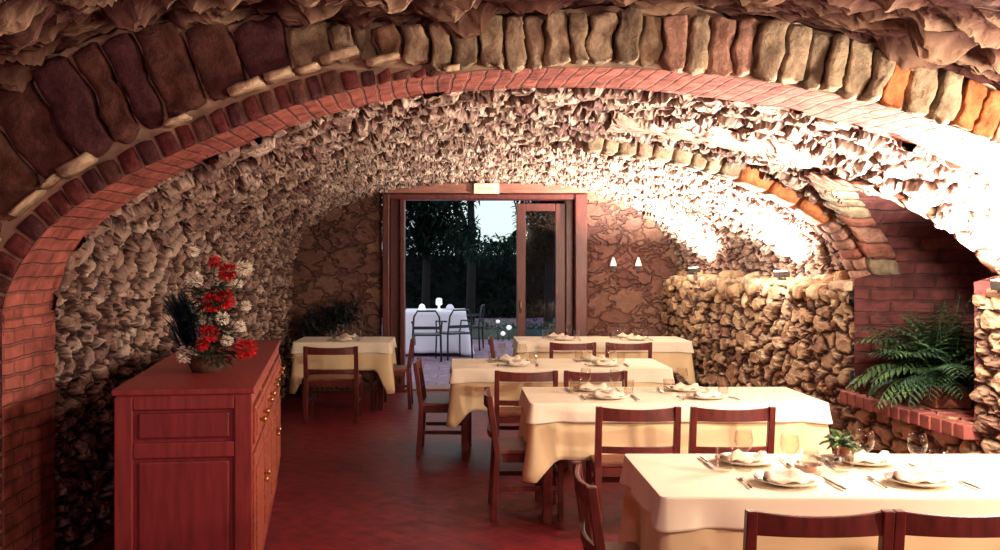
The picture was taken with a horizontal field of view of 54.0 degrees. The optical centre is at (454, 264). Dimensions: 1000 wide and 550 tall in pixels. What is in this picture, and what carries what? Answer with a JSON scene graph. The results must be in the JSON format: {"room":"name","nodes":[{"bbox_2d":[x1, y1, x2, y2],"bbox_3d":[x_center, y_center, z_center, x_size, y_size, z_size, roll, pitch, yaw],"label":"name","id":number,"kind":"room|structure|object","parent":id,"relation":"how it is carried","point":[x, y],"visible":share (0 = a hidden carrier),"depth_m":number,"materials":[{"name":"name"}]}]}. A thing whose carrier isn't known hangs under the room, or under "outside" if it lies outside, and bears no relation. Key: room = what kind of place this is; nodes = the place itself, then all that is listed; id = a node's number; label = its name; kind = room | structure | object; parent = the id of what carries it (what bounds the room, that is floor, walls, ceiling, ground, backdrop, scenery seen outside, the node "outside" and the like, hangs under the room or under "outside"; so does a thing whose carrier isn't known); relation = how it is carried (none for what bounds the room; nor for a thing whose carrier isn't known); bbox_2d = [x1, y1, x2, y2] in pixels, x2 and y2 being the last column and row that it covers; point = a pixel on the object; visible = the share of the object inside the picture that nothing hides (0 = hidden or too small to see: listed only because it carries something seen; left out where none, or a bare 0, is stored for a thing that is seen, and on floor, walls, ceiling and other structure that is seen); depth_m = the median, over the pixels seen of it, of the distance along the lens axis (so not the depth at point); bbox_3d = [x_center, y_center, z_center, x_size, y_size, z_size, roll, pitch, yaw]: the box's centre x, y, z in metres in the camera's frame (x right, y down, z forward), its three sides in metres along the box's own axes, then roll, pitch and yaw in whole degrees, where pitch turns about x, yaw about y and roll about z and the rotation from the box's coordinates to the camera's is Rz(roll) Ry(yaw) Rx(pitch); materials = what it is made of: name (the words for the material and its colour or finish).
{"room":"restaurant","nodes":[
{"label":"restaurant","id":0,"kind":"room"},
{"bbox_2d":[54,277,294,549],"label":"wall","id":1,"kind":"structure","parent":0,"point":[99,348],"depth_m":5.80,"materials":[{"name":"beige stone"}]},
{"bbox_2d":[55,317,554,384],"bbox_3d":[1.000,1.610,26.400,30.000,0.001,27.200,0,0,0],"label":"ground","id":2,"kind":"structure","parent":0,"point":[436,372],"depth_m":17.24,"materials":[{"name":"grey stone"}]},
{"bbox_2d":[411,310,442,361],"bbox_3d":[-0.469,1.173,16.377,0.528,0.856,0.486,0,0,0],"label":"garden chair","id":3,"kind":"object","parent":2,"relation":"on","point":[439,327],"visible":0.93,"depth_m":16.17,"materials":[{"name":"black paint"}]},
{"bbox_2d":[406,201,467,308],"bbox_3d":[-1.223,-0.745,27.514,3.449,4.696,2.306,0,0,0],"label":"tree","id":4,"kind":"object","parent":2,"relation":"on","point":[428,222],"visible":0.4,"depth_m":27.08,"materials":[{"name":"green plant"}]},
{"bbox_2d":[435,309,472,359],"bbox_3d":[-0.011,1.173,16.730,0.528,0.856,0.486,0,0,-30],"label":"garden chair","id":5,"kind":"object","parent":2,"relation":"on","point":[460,326],"visible":0.94,"depth_m":16.62,"materials":[{"name":"black paint"}]},
{"bbox_2d":[430,201,482,324],"bbox_3d":[0.219,-0.900,25.171,2.035,5.007,2.163,0,0,3],"label":"tree","id":6,"kind":"object","parent":2,"relation":"on","point":[466,232],"visible":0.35,"depth_m":25.09,"materials":[{"name":"green plant"}]},
{"bbox_2d":[466,304,484,350],"bbox_3d":[0.307,1.173,18.596,0.486,0.856,0.528,0,0,10],"label":"garden chair","id":7,"kind":"object","parent":2,"relation":"on","point":[478,326],"visible":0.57,"depth_m":18.35,"materials":[{"name":"black paint"}]},
{"bbox_2d":[458,201,536,275],"bbox_3d":[1.119,-0.800,22.900,2.102,4.802,2.131,0,0,0],"label":"tree","id":8,"kind":"object","parent":2,"relation":"on","point":[506,250],"visible":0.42,"depth_m":22.65,"materials":[{"name":"green plant"}]},
{"bbox_2d":[468,318,554,338],"bbox_3d":[2.000,1.382,21.502,5.166,0.436,0.649,0,0,0],"label":"hedge","id":9,"kind":"object","parent":2,"relation":"on","point":[488,330],"visible":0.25,"depth_m":21.28,"materials":[{"name":"green plant"}]},
{"bbox_2d":[501,201,564,326],"bbox_3d":[2.718,-0.900,25.492,3.097,5.007,2.371,0,0,0],"label":"tree","id":10,"kind":"object","parent":2,"relation":"on","point":[540,236],"visible":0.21,"depth_m":25.11,"materials":[{"name":"green plant"}]},
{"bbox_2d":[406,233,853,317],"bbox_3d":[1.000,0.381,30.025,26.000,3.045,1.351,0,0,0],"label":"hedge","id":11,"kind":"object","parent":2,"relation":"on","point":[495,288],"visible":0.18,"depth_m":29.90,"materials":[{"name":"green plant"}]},
{"bbox_3d":[-0.360,1.215,17.900,1.080,0.770,1.300,0,0,0],"label":"garden table","id":12,"kind":"object","parent":2,"relation":"on","visible":0},
{"bbox_2d":[406,309,474,354],"bbox_3d":[-0.360,1.195,17.900,1.420,0.741,1.640,0,0,0],"label":"tablecloth","id":13,"kind":"object","parent":12,"relation":"on","point":[424,344],"visible":0.5,"depth_m":17.22,"materials":[{"name":"white fabric"}]},
{"bbox_2d":[436,298,441,309],"bbox_3d":[-0.292,0.712,17.900,0.120,0.220,0.117,0,0,0],"label":"table lamp","id":14,"kind":"object","parent":13,"relation":"on","point":[438,300],"visible":1,"depth_m":17.86,"materials":[{"name":"white"}]},
{"bbox_2d":[289,192,381,390],"bbox_3d":[-1.666,0.200,12.500,1.469,2.800,0.001,0,0,0],"label":"wall","id":15,"kind":"structure","parent":0,"point":[339,256],"depth_m":12.49,"materials":[{"name":"stone"}]},
{"bbox_2d":[77,391,624,549],"bbox_3d":[0.100,1.600,4.925,8.200,0.001,15.850,0,0,0],"label":"floor","id":16,"kind":"structure","parent":0,"point":[343,484],"depth_m":6.92,"materials":[{"name":"tile"}]},
{"bbox_2d":[111,340,284,549],"bbox_3d":[-1.377,1.075,5.760,0.660,1.050,2.840,0,0,-8],"label":"sideboard","id":17,"kind":"object","parent":16,"relation":"on","point":[197,456],"visible":1,"depth_m":4.38,"materials":[{"name":"brown wood"}]},
{"bbox_2d":[158,246,257,372],"bbox_3d":[-1.273,0.223,5.051,0.508,0.652,0.354,0,0,-14],"label":"flower arrangement","id":18,"kind":"object","parent":17,"relation":"on","point":[189,331],"visible":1,"depth_m":5.03,"materials":[{"name":"plant"}]},
{"bbox_2d":[185,352,225,372],"bbox_3d":[-1.286,0.504,5.060,0.210,0.090,0.208,0,0,0],"label":"basket","id":19,"kind":"object","parent":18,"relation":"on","point":[218,358],"depth_m":4.99,"materials":[{"name":"wicker"}]},
{"bbox_2d":[289,293,366,396],"bbox_3d":[-1.552,0.976,12.053,0.954,1.249,0.668,0,0,0],"label":"potted plant","id":20,"kind":"object","parent":16,"relation":"on","point":[312,326],"visible":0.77,"depth_m":12.01,"materials":[{"name":"green plant"}]},
{"bbox_2d":[303,346,361,423],"bbox_3d":[-1.258,1.210,10.114,0.556,0.780,0.524,0,0,-1],"label":"dining chair","id":21,"kind":"object","parent":16,"relation":"on","point":[321,378],"visible":1,"depth_m":9.91,"materials":[{"name":"brown wood"}]},
{"bbox_2d":[302,373,387,409],"bbox_3d":[-1.239,1.228,11.125,1.019,0.745,0.810,0,0,0],"label":"dining table","id":22,"kind":"object","parent":16,"relation":"on","point":[382,397],"visible":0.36,"depth_m":10.78,"materials":[{"name":"brown wood"}]},
{"bbox_2d":[289,349,398,393],"bbox_3d":[-1.239,1.125,11.125,1.164,0.550,0.955,0,0,0],"label":"tablecloth","id":23,"kind":"object","parent":22,"relation":"on","point":[382,364],"visible":0.59,"depth_m":10.69,"materials":[{"name":"beige fabric"}]},
{"bbox_2d":[291,337,396,353],"bbox_3d":[-1.239,0.907,11.125,1.116,0.125,0.907,0,0,0],"label":"topper","id":24,"kind":"object","parent":23,"relation":"on","point":[384,345],"visible":0.9,"depth_m":10.70,"materials":[{"name":"fabric"}]},
{"bbox_2d":[370,336,415,408],"bbox_3d":[-0.695,1.210,11.100,0.499,0.780,0.496,0,0,0],"label":"dining chair","id":25,"kind":"object","parent":16,"relation":"on","point":[398,370],"visible":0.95,"depth_m":10.86,"materials":[{"name":"brown wood"}]},
{"bbox_2d":[413,358,471,456],"bbox_3d":[-0.104,1.210,8.421,0.499,0.780,0.496,0,0,2],"label":"dining chair","id":26,"kind":"object","parent":16,"relation":"on","point":[427,404],"visible":0.82,"depth_m":8.19,"materials":[{"name":"brown wood"}]},
{"bbox_2d":[461,413,468,458],"bbox_3d":[0.874,1.228,8.425,1.756,0.745,0.810,0,0,0],"label":"dining table","id":27,"kind":"object","parent":16,"relation":"on","point":[465,422],"visible":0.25,"depth_m":8.08,"materials":[{"name":"brown wood"}]},
{"bbox_2d":[446,383,671,427],"bbox_3d":[0.874,1.085,8.425,1.901,0.470,0.955,0,0,0],"label":"tablecloth","id":28,"kind":"object","parent":27,"relation":"on","point":[465,398],"visible":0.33,"depth_m":8.00,"materials":[{"name":"beige fabric"}]},
{"bbox_2d":[449,359,674,383],"bbox_3d":[0.874,0.907,8.425,1.853,0.125,0.907,0,0,0],"label":"topper","id":29,"kind":"object","parent":28,"relation":"on","point":[461,371],"visible":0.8,"depth_m":8.00,"materials":[{"name":"fabric"}]},
{"bbox_2d":[494,357,522,360],"bbox_3d":[0.473,0.831,8.640,0.262,0.020,0.262,0,0,-16],"label":"dinner plate","id":30,"kind":"object","parent":29,"relation":"on","point":[495,357],"visible":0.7,"depth_m":8.55,"materials":[{"name":"beige ceramic"}]},
{"bbox_2d":[498,354,519,359],"bbox_3d":[0.477,0.809,8.642,0.192,0.053,0.130,0,0,-6],"label":"napkin","id":31,"kind":"object","parent":30,"relation":"on","point":[505,356],"visible":0.96,"depth_m":8.62,"materials":[{"name":"fabric"}]},
{"bbox_2d":[502,361,532,365],"bbox_3d":[0.523,0.831,8.210,0.262,0.020,0.262,0,0,-44],"label":"dinner plate","id":32,"kind":"object","parent":29,"relation":"on","point":[505,363],"visible":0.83,"depth_m":8.14,"materials":[{"name":"beige ceramic"}]},
{"bbox_2d":[507,358,529,364],"bbox_3d":[0.532,0.809,8.209,0.192,0.053,0.130,0,0,-23],"label":"napkin","id":33,"kind":"object","parent":32,"relation":"on","point":[521,361],"visible":0.97,"depth_m":8.19,"materials":[{"name":"fabric"}]},
{"bbox_2d":[579,357,608,360],"bbox_3d":[1.224,0.831,8.640,0.262,0.020,0.262,0,0,35],"label":"dinner plate","id":34,"kind":"object","parent":29,"relation":"on","point":[587,359],"visible":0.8,"depth_m":8.56,"materials":[{"name":"beige ceramic"}]},
{"bbox_2d":[583,354,604,359],"bbox_3d":[1.225,0.809,8.641,0.192,0.053,0.130,0,0,22],"label":"napkin","id":35,"kind":"object","parent":34,"relation":"on","point":[590,356],"visible":0.99,"depth_m":8.62,"materials":[{"name":"fabric"}]},
{"bbox_2d":[592,361,622,365],"bbox_3d":[1.274,0.831,8.210,0.262,0.020,0.262,0,0,-13],"label":"dinner plate","id":36,"kind":"object","parent":29,"relation":"on","point":[619,363],"visible":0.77,"depth_m":8.13,"materials":[{"name":"beige ceramic"}]},
{"bbox_2d":[595,359,617,364],"bbox_3d":[1.266,0.809,8.200,0.192,0.053,0.130,0,0,-17],"label":"napkin","id":37,"kind":"object","parent":36,"relation":"on","point":[609,361],"visible":0.98,"depth_m":8.18,"materials":[{"name":"fabric"}]},
{"bbox_2d":[488,335,494,358],"bbox_3d":[0.625,1.210,11.200,0.499,0.780,0.496,0,0,0],"label":"dining chair","id":38,"kind":"object","parent":16,"relation":"on","point":[490,339],"visible":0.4,"depth_m":10.96,"materials":[{"name":"brown wood"}]},
{"bbox_2d":[484,387,563,520],"bbox_3d":[0.435,1.210,6.360,0.499,0.780,0.496,0,0,0],"label":"dining chair","id":39,"kind":"object","parent":16,"relation":"on","point":[512,449],"visible":0.74,"depth_m":6.12,"materials":[{"name":"brown wood"}]},
{"bbox_2d":[494,370,557,465],"bbox_3d":[0.554,1.210,7.835,0.496,0.780,0.499,0,0,0],"label":"dining chair","id":40,"kind":"object","parent":16,"relation":"on","point":[502,414],"visible":0.44,"depth_m":7.62,"materials":[{"name":"brown wood"}]},
{"bbox_2d":[535,465,552,522],"bbox_3d":[1.375,1.228,6.390,1.781,0.745,0.760,0,0,0],"label":"dining table","id":41,"kind":"object","parent":16,"relation":"on","point":[546,481],"visible":0.16,"depth_m":6.07,"materials":[{"name":"brown wood"}]},
{"bbox_2d":[518,407,831,482],"bbox_3d":[1.375,1.085,6.390,1.926,0.470,0.905,0,0,0],"label":"tablecloth","id":42,"kind":"object","parent":41,"relation":"on","point":[547,443],"visible":0.48,"depth_m":5.99,"materials":[{"name":"beige fabric"}]},
{"bbox_2d":[518,387,832,423],"bbox_3d":[1.375,0.907,6.390,1.878,0.125,0.857,0,0,0],"label":"topper","id":43,"kind":"object","parent":42,"relation":"on","point":[541,405],"visible":0.84,"depth_m":6.00,"materials":[{"name":"fabric"}]},
{"bbox_2d":[573,385,611,391],"bbox_3d":[0.925,0.831,6.580,0.262,0.020,0.262,0,0,-25],"label":"dinner plate","id":44,"kind":"object","parent":43,"relation":"on","point":[575,387],"visible":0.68,"depth_m":6.53,"materials":[{"name":"beige ceramic"}]},
{"bbox_2d":[577,382,606,389],"bbox_3d":[0.921,0.809,6.587,0.192,0.053,0.130,0,0,-3],"label":"napkin","id":45,"kind":"object","parent":44,"relation":"on","point":[588,385],"visible":0.99,"depth_m":6.56,"materials":[{"name":"fabric"}]},
{"bbox_2d":[588,392,629,399],"bbox_3d":[0.975,0.831,6.200,0.262,0.020,0.262,0,0,37],"label":"dinner plate","id":46,"kind":"object","parent":43,"relation":"on","point":[590,394],"visible":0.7,"depth_m":6.13,"materials":[{"name":"beige ceramic"}]},
{"bbox_2d":[593,389,623,397],"bbox_3d":[0.973,0.809,6.202,0.192,0.053,0.130,0,0,9],"label":"napkin","id":47,"kind":"object","parent":46,"relation":"on","point":[612,393],"visible":0.99,"depth_m":6.18,"materials":[{"name":"fabric"}]},
{"bbox_2d":[665,385,704,391],"bbox_3d":[1.545,0.831,6.580,0.262,0.020,0.262,0,0,10],"label":"dinner plate","id":48,"kind":"object","parent":43,"relation":"on","point":[700,387],"visible":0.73,"depth_m":6.52,"materials":[{"name":"beige ceramic"}]},
{"bbox_2d":[669,382,698,389],"bbox_3d":[1.539,0.809,6.576,0.192,0.053,0.130,0,0,-12],"label":"napkin","id":49,"kind":"object","parent":48,"relation":"on","point":[680,385],"visible":1,"depth_m":6.55,"materials":[{"name":"fabric"}]},
{"bbox_2d":[686,392,728,399],"bbox_3d":[1.595,0.831,6.200,0.262,0.020,0.262,0,0,-21],"label":"dinner plate","id":50,"kind":"object","parent":43,"relation":"on","point":[692,393],"visible":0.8,"depth_m":6.16,"materials":[{"name":"beige ceramic"}]},
{"bbox_2d":[693,388,722,397],"bbox_3d":[1.603,0.809,6.207,0.192,0.053,0.130,0,0,-22],"label":"napkin","id":51,"kind":"object","parent":50,"relation":"on","point":[711,392],"visible":0.97,"depth_m":6.18,"materials":[{"name":"fabric"}]},
{"bbox_2d":[549,342,595,358],"bbox_3d":[1.252,1.210,10.626,0.496,0.780,0.499,0,0,0],"label":"dining chair","id":52,"kind":"object","parent":16,"relation":"on","point":[553,346],"visible":0.23,"depth_m":10.39,"materials":[{"name":"brown wood"}]},
{"bbox_2d":[563,370,627,470],"bbox_3d":[1.093,1.210,7.835,0.496,0.780,0.499,0,0,0],"label":"dining chair","id":53,"kind":"object","parent":16,"relation":"on","point":[571,376],"visible":0.29,"depth_m":7.60,"materials":[{"name":"brown wood"}]},
{"bbox_2d":[571,461,639,549],"bbox_3d":[0.726,1.210,3.860,0.499,0.780,0.496,0,0,0],"label":"dining chair","id":54,"kind":"object","parent":16,"relation":"on","point":[586,494],"visible":0.93,"depth_m":3.78,"materials":[{"name":"brown wood"}]},
{"bbox_2d":[605,342,651,358],"bbox_3d":[1.847,1.210,10.626,0.496,0.780,0.499,0,0,0],"label":"dining chair","id":55,"kind":"object","parent":16,"relation":"on","point":[611,346],"visible":0.29,"depth_m":10.39,"materials":[{"name":"brown wood"}]},
{"bbox_2d":[585,406,680,521],"bbox_3d":[1.062,1.210,5.896,0.496,0.780,0.499,0,0,0],"label":"dining chair","id":56,"kind":"object","parent":16,"relation":"on","point":[607,467],"visible":0.59,"depth_m":5.68,"materials":[{"name":"brown wood"}]},
{"bbox_2d":[677,373,682,383],"bbox_3d":[1.653,1.228,11.200,1.878,0.745,0.760,0,0,0],"label":"dining table","id":57,"kind":"object","parent":16,"relation":"on","point":[679,377],"visible":0.16,"depth_m":10.88,"materials":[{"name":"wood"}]},
{"bbox_2d":[512,347,695,384],"bbox_3d":[1.653,1.085,11.200,2.023,0.470,0.905,0,0,0],"label":"tablecloth","id":58,"kind":"object","parent":57,"relation":"on","point":[681,363],"visible":0.36,"depth_m":10.80,"materials":[{"name":"beige fabric"}]},
{"bbox_2d":[511,336,693,352],"bbox_3d":[1.653,0.907,11.200,1.974,0.125,0.857,0,0,0],"label":"topper","id":59,"kind":"object","parent":58,"relation":"on","point":[534,343],"visible":0.77,"depth_m":10.79,"materials":[{"name":"fabric"}]},
{"bbox_2d":[688,406,775,453],"bbox_3d":[1.606,1.210,5.896,0.496,0.780,0.499,0,0,-1],"label":"dining chair","id":60,"kind":"object","parent":16,"relation":"on","point":[768,414],"visible":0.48,"depth_m":5.67,"materials":[{"name":"brown wood"}]},
{"bbox_2d":[743,509,894,549],"bbox_3d":[1.218,1.210,3.495,0.496,0.780,0.499,0,0,0],"label":"dining chair","id":61,"kind":"object","parent":16,"relation":"on","point":[880,523],"visible":1,"depth_m":3.26,"materials":[{"name":"brown wood"}]},
{"bbox_2d":[892,509,999,549],"bbox_3d":[1.718,1.210,3.495,0.496,0.780,0.499,0,0,1],"label":"dining chair","id":62,"kind":"object","parent":16,"relation":"on","point":[908,523],"visible":1,"depth_m":3.25,"materials":[{"name":"brown wood"}]},
{"bbox_3d":[1.688,1.228,3.975,1.820,0.745,0.770,0,0,0],"label":"dining table","id":63,"kind":"object","parent":16,"relation":"on","visible":0},
{"bbox_2d":[618,486,999,549],"bbox_3d":[1.688,1.100,3.975,1.965,0.500,0.915,0,0,0],"label":"tablecloth","id":64,"kind":"object","parent":63,"relation":"on","point":[635,525],"visible":0.3,"depth_m":3.58,"materials":[{"name":"beige fabric"}]},
{"bbox_2d":[619,454,999,532],"bbox_3d":[1.688,0.907,3.975,1.917,0.125,0.867,0,0,0],"label":"topper","id":65,"kind":"object","parent":64,"relation":"on","point":[680,492],"visible":0.67,"depth_m":3.67,"materials":[{"name":"fabric"}]},
{"bbox_2d":[699,455,715,467],"bbox_3d":[1.073,0.836,4.166,0.018,0.008,0.250,0,0,1],"label":"table knife","id":66,"kind":"object","parent":65,"relation":"on","point":[702,457],"visible":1,"depth_m":4.15,"materials":[{"name":"silver metal"}]},
{"bbox_2d":[715,452,777,465],"bbox_3d":[1.240,0.831,4.172,0.262,0.020,0.262,0,0,-19],"label":"dinner plate","id":67,"kind":"object","parent":65,"relation":"on","point":[771,459],"visible":0.57,"depth_m":4.14,"materials":[{"name":"beige ceramic"}]},
{"bbox_2d":[720,449,767,463],"bbox_3d":[1.232,0.809,4.178,0.192,0.053,0.130,0,0,-4],"label":"napkin","id":68,"kind":"object","parent":67,"relation":"on","point":[738,455],"visible":1,"depth_m":4.16,"materials":[{"name":"fabric"}]},
{"bbox_2d":[753,471,824,487],"bbox_3d":[1.288,0.831,3.782,0.262,0.020,0.262,0,0,30],"label":"dinner plate","id":69,"kind":"object","parent":65,"relation":"on","point":[819,480],"visible":0.53,"depth_m":3.75,"materials":[{"name":"beige ceramic"}]},
{"bbox_2d":[762,468,815,483],"bbox_3d":[1.287,0.809,3.779,0.192,0.053,0.130,0,0,-4],"label":"napkin","id":70,"kind":"object","parent":69,"relation":"on","point":[795,475],"visible":0.99,"depth_m":3.76,"materials":[{"name":"fabric"}]},
{"bbox_2d":[794,460,823,474],"bbox_3d":[1.438,0.822,3.980,0.117,0.040,0.116,0,0,0],"label":"ashtray","id":71,"kind":"object","parent":65,"relation":"on","point":[813,468],"visible":0.93,"depth_m":3.94,"materials":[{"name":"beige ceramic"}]},
{"bbox_2d":[817,475,846,489],"bbox_3d":[1.453,0.836,3.787,0.018,0.008,0.250,0,0,-3],"label":"table knife","id":72,"kind":"object","parent":65,"relation":"on","point":[826,479],"visible":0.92,"depth_m":3.75,"materials":[{"name":"silver metal"}]},
{"bbox_2d":[831,457,844,472],"bbox_3d":[1.555,0.811,3.980,0.052,0.060,0.052,0,0,0],"label":"salt shaker","id":73,"kind":"object","parent":65,"relation":"on","point":[836,459],"visible":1,"depth_m":3.97,"materials":[{"name":"clear glass"}]},
{"bbox_2d":[819,428,860,454],"bbox_3d":[1.691,0.783,4.304,0.166,0.117,0.203,0,0,0],"label":"potted fern","id":74,"kind":"object","parent":65,"relation":"on","point":[837,442],"visible":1,"depth_m":4.28,"materials":[{"name":"green plant"}]},
{"bbox_2d":[834,447,849,453],"bbox_3d":[1.698,0.817,4.300,0.074,0.050,0.072,0,0,0],"label":"pot","id":75,"kind":"object","parent":74,"relation":"attached to","point":[843,450],"depth_m":4.27,"materials":[{"name":"ceramic"}]},
{"bbox_2d":[833,452,898,466],"bbox_3d":[1.748,0.831,4.170,0.262,0.020,0.262,0,0,-24],"label":"dinner plate","id":76,"kind":"object","parent":65,"relation":"on","point":[894,460],"visible":0.53,"depth_m":4.13,"materials":[{"name":"beige ceramic"}]},
{"bbox_2d":[844,450,891,463],"bbox_3d":[1.757,0.809,4.168,0.192,0.053,0.130,0,0,-13],"label":"napkin","id":77,"kind":"object","parent":76,"relation":"on","point":[862,455],"visible":0.98,"depth_m":4.14,"materials":[{"name":"fabric"}]},
{"bbox_2d":[884,471,958,487],"bbox_3d":[1.796,0.831,3.779,0.262,0.020,0.262,0,0,34],"label":"dinner plate","id":78,"kind":"object","parent":65,"relation":"on","point":[951,481],"visible":0.6,"depth_m":3.75,"materials":[{"name":"beige ceramic"}]},
{"bbox_2d":[892,468,947,483],"bbox_3d":[1.794,0.809,3.786,0.192,0.053,0.130,0,0,1],"label":"napkin","id":79,"kind":"object","parent":78,"relation":"on","point":[926,475],"visible":1,"depth_m":3.77,"materials":[{"name":"fabric"}]},
{"bbox_2d":[947,475,981,488],"bbox_3d":[1.961,0.836,3.796,0.018,0.008,0.250,0,0,-3],"label":"table knife","id":80,"kind":"object","parent":65,"relation":"on","point":[967,483],"visible":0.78,"depth_m":3.73,"materials":[{"name":"silver metal"}]},
{"bbox_2d":[435,180,513,182],"bbox_3d":[0.376,-1.090,12.500,2.615,0.320,0.001,0,0,0],"label":"wall","id":81,"kind":"structure","parent":0,"point":[469,180],"depth_m":12.48,"materials":[{"name":"stone"}]},
{"bbox_2d":[381,183,593,390],"bbox_3d":[0.402,0.280,12.610,2.704,2.640,0.480,0,0,0],"label":"door","id":82,"kind":"structure","parent":81,"relation":"in","point":[571,215],"depth_m":12.47,"materials":[{"name":"red wood"}]},
{"bbox_2d":[474,183,498,193],"bbox_3d":[0.395,-0.963,12.338,0.320,0.130,0.043,0,0,0],"label":"exit sign","id":83,"kind":"object","parent":82,"relation":"attached to","point":[479,188],"visible":1,"depth_m":12.32,"materials":[{"name":"beige plastic"}]},
{"bbox_2d":[0,0,999,92],"bbox_3d":[0.200,0.125,0.775,7.000,2.890,7.550,0,0,0],"label":"ceiling","id":84,"kind":"structure","parent":0,"point":[963,36],"depth_m":4.25,"materials":[{"name":"brown stone"}]},
{"bbox_2d":[0,5,999,549],"bbox_3d":[0.200,0.055,4.510,7.700,3.090,0.001,0,0,0],"label":"wall","id":85,"kind":"structure","parent":0,"point":[9,224],"depth_m":4.51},
{"bbox_2d":[0,67,445,546],"bbox_3d":[-1.118,0.330,4.505,2.154,2.487,0.061,0,0,0],"label":"brick arch","id":86,"kind":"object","parent":85,"relation":"attached to","point":[127,159],"depth_m":4.49,"materials":[{"name":"brick"}]},
{"bbox_2d":[0,45,460,242],"bbox_3d":[-1.106,0.102,4.499,2.267,2.192,0.208,0,0,0],"label":"trim","id":87,"kind":"structure","parent":85,"relation":"attached to","point":[86,160],"depth_m":4.41,"materials":[{"name":"stone"}]},
{"bbox_2d":[0,8,999,231],"bbox_3d":[0.335,0.111,4.470,6.800,2.571,0.165,0,0,0],"label":"stone arch","id":88,"kind":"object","parent":85,"relation":"attached to","point":[34,130],"depth_m":4.45,"materials":[{"name":"stone"}]},
{"bbox_2d":[2,67,999,549],"bbox_3d":[0.670,0.338,4.800,5.500,2.523,0.600,0,0,0],"label":"brick arch","id":89,"kind":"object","parent":85,"relation":"attached to","point":[28,323],"depth_m":4.79,"materials":[{"name":"red brick"}]},
{"bbox_2d":[51,87,999,309],"bbox_3d":[0.650,-0.429,8.820,5.540,1.322,7.560,0,0,0],"label":"ceiling","id":90,"kind":"structure","parent":0,"point":[254,202],"depth_m":6.90,"materials":[{"name":"beige stone"}]},
{"bbox_2d":[605,115,815,169],"bbox_3d":[1.640,-0.809,6.370,1.280,0.331,0.410,0,0,0],"label":"trim","id":91,"kind":"structure","parent":90,"relation":"attached to","point":[786,155],"depth_m":6.25,"materials":[{"name":"stone"}]},
{"bbox_2d":[587,192,679,335],"bbox_3d":[2.492,0.200,12.500,1.616,2.800,0.001,0,0,0],"label":"wall","id":92,"kind":"structure","parent":0,"point":[623,297],"depth_m":12.49,"materials":[{"name":"stone"}]},
{"bbox_2d":[610,257,616,270],"bbox_3d":[2.009,-0.015,12.448,0.090,0.175,0.104,0,0,0],"label":"wall sconce","id":93,"kind":"object","parent":92,"relation":"attached to","point":[612,262],"visible":1,"depth_m":12.43,"materials":[{"name":"beige glass"}]},
{"bbox_2d":[635,257,641,270],"bbox_3d":[2.328,-0.015,12.448,0.090,0.175,0.104,0,0,0],"label":"wall sconce","id":94,"kind":"object","parent":92,"relation":"attached to","point":[638,264],"visible":1,"depth_m":12.43,"materials":[{"name":"beige glass"}]},
{"bbox_2d":[661,279,999,453],"bbox_3d":[2.930,0.890,8.840,0.001,1.420,7.540,0,0,-4],"label":"wall","id":95,"kind":"structure","parent":0,"point":[806,347],"depth_m":8.17,"materials":[{"name":"beige stone"}]},
{"bbox_2d":[583,137,870,277],"bbox_3d":[2.147,-0.429,7.594,2.289,1.237,0.346,0,0,0],"label":"trim","id":96,"kind":"structure","parent":95,"relation":"attached to","point":[840,239],"depth_m":7.44,"materials":[{"name":"brick"}]},
{"bbox_2d":[663,268,999,309],"bbox_3d":[3.128,0.183,8.747,0.556,0.155,7.556,0,0,-4],"label":"trim","id":97,"kind":"structure","parent":95,"relation":"attached to","point":[841,285],"depth_m":9.30,"materials":[{"name":"stone"}]},
{"bbox_2d":[688,267,700,274],"bbox_3d":[2.713,0.067,11.100,0.103,0.085,0.188,0,0,0],"label":"floodlight","id":98,"kind":"object","parent":97,"relation":"on","point":[694,270],"visible":1,"depth_m":11.02,"materials":[{"name":"grey"}]},
{"bbox_2d":[773,270,789,279],"bbox_3d":[2.900,0.091,8.700,0.103,0.085,0.188,0,0,0],"label":"floodlight","id":99,"kind":"object","parent":97,"relation":"on","point":[781,275],"visible":1,"depth_m":8.62,"materials":[{"name":"grey"}]},
{"bbox_2d":[990,279,999,293],"bbox_3d":[3.149,0.122,5.600,0.103,0.085,0.188,0,0,0],"label":"floodlight","id":100,"kind":"object","parent":97,"relation":"on","point":[995,283],"visible":1,"depth_m":5.62,"materials":[{"name":"grey"}]},
{"bbox_2d":[804,173,999,278],"bbox_3d":[2.925,-0.239,6.643,1.088,0.772,1.637,0,0,0],"label":"trim","id":101,"kind":"structure","parent":95,"relation":"attached to","point":[847,193],"depth_m":6.98,"materials":[{"name":"brick"}]},
{"bbox_2d":[840,390,980,439],"bbox_3d":[3.469,1.007,6.683,1.062,0.101,1.619,0,0,0],"label":"trim","id":102,"kind":"structure","parent":95,"relation":"attached to","point":[929,420],"depth_m":6.45,"materials":[{"name":"brick"}]},
{"bbox_2d":[845,294,973,409],"bbox_3d":[3.333,0.590,6.798,1.104,0.773,1.161,0,0,-32],"label":"potted fern","id":103,"kind":"object","parent":102,"relation":"on","point":[929,375],"visible":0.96,"depth_m":6.61,"materials":[{"name":"green plant"}]},
{"bbox_2d":[903,385,973,408],"bbox_3d":[3.330,0.883,6.780,0.269,0.153,0.528,0,0,0],"label":"planter","id":104,"kind":"object","parent":102,"relation":"on","point":[945,400],"depth_m":6.53,"materials":[{"name":"ceramic"}]},
{"bbox_2d":[842,191,998,423],"bbox_3d":[3.285,0.205,6.650,1.430,1.510,1.500,0,0,0],"label":"wall niche","id":105,"kind":"object","parent":95,"relation":"in","point":[932,262],"visible":0.45,"depth_m":7.39,"materials":[{"name":"brick"}]},
{"bbox_2d":[985,268,998,278],"bbox_3d":[4.000,0.180,6.650,0.001,1.760,1.700,0,0,0],"label":"wall niche","id":106,"kind":"object","parent":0,"point":[988,273],"depth_m":7.33,"materials":[{"name":"brick"}]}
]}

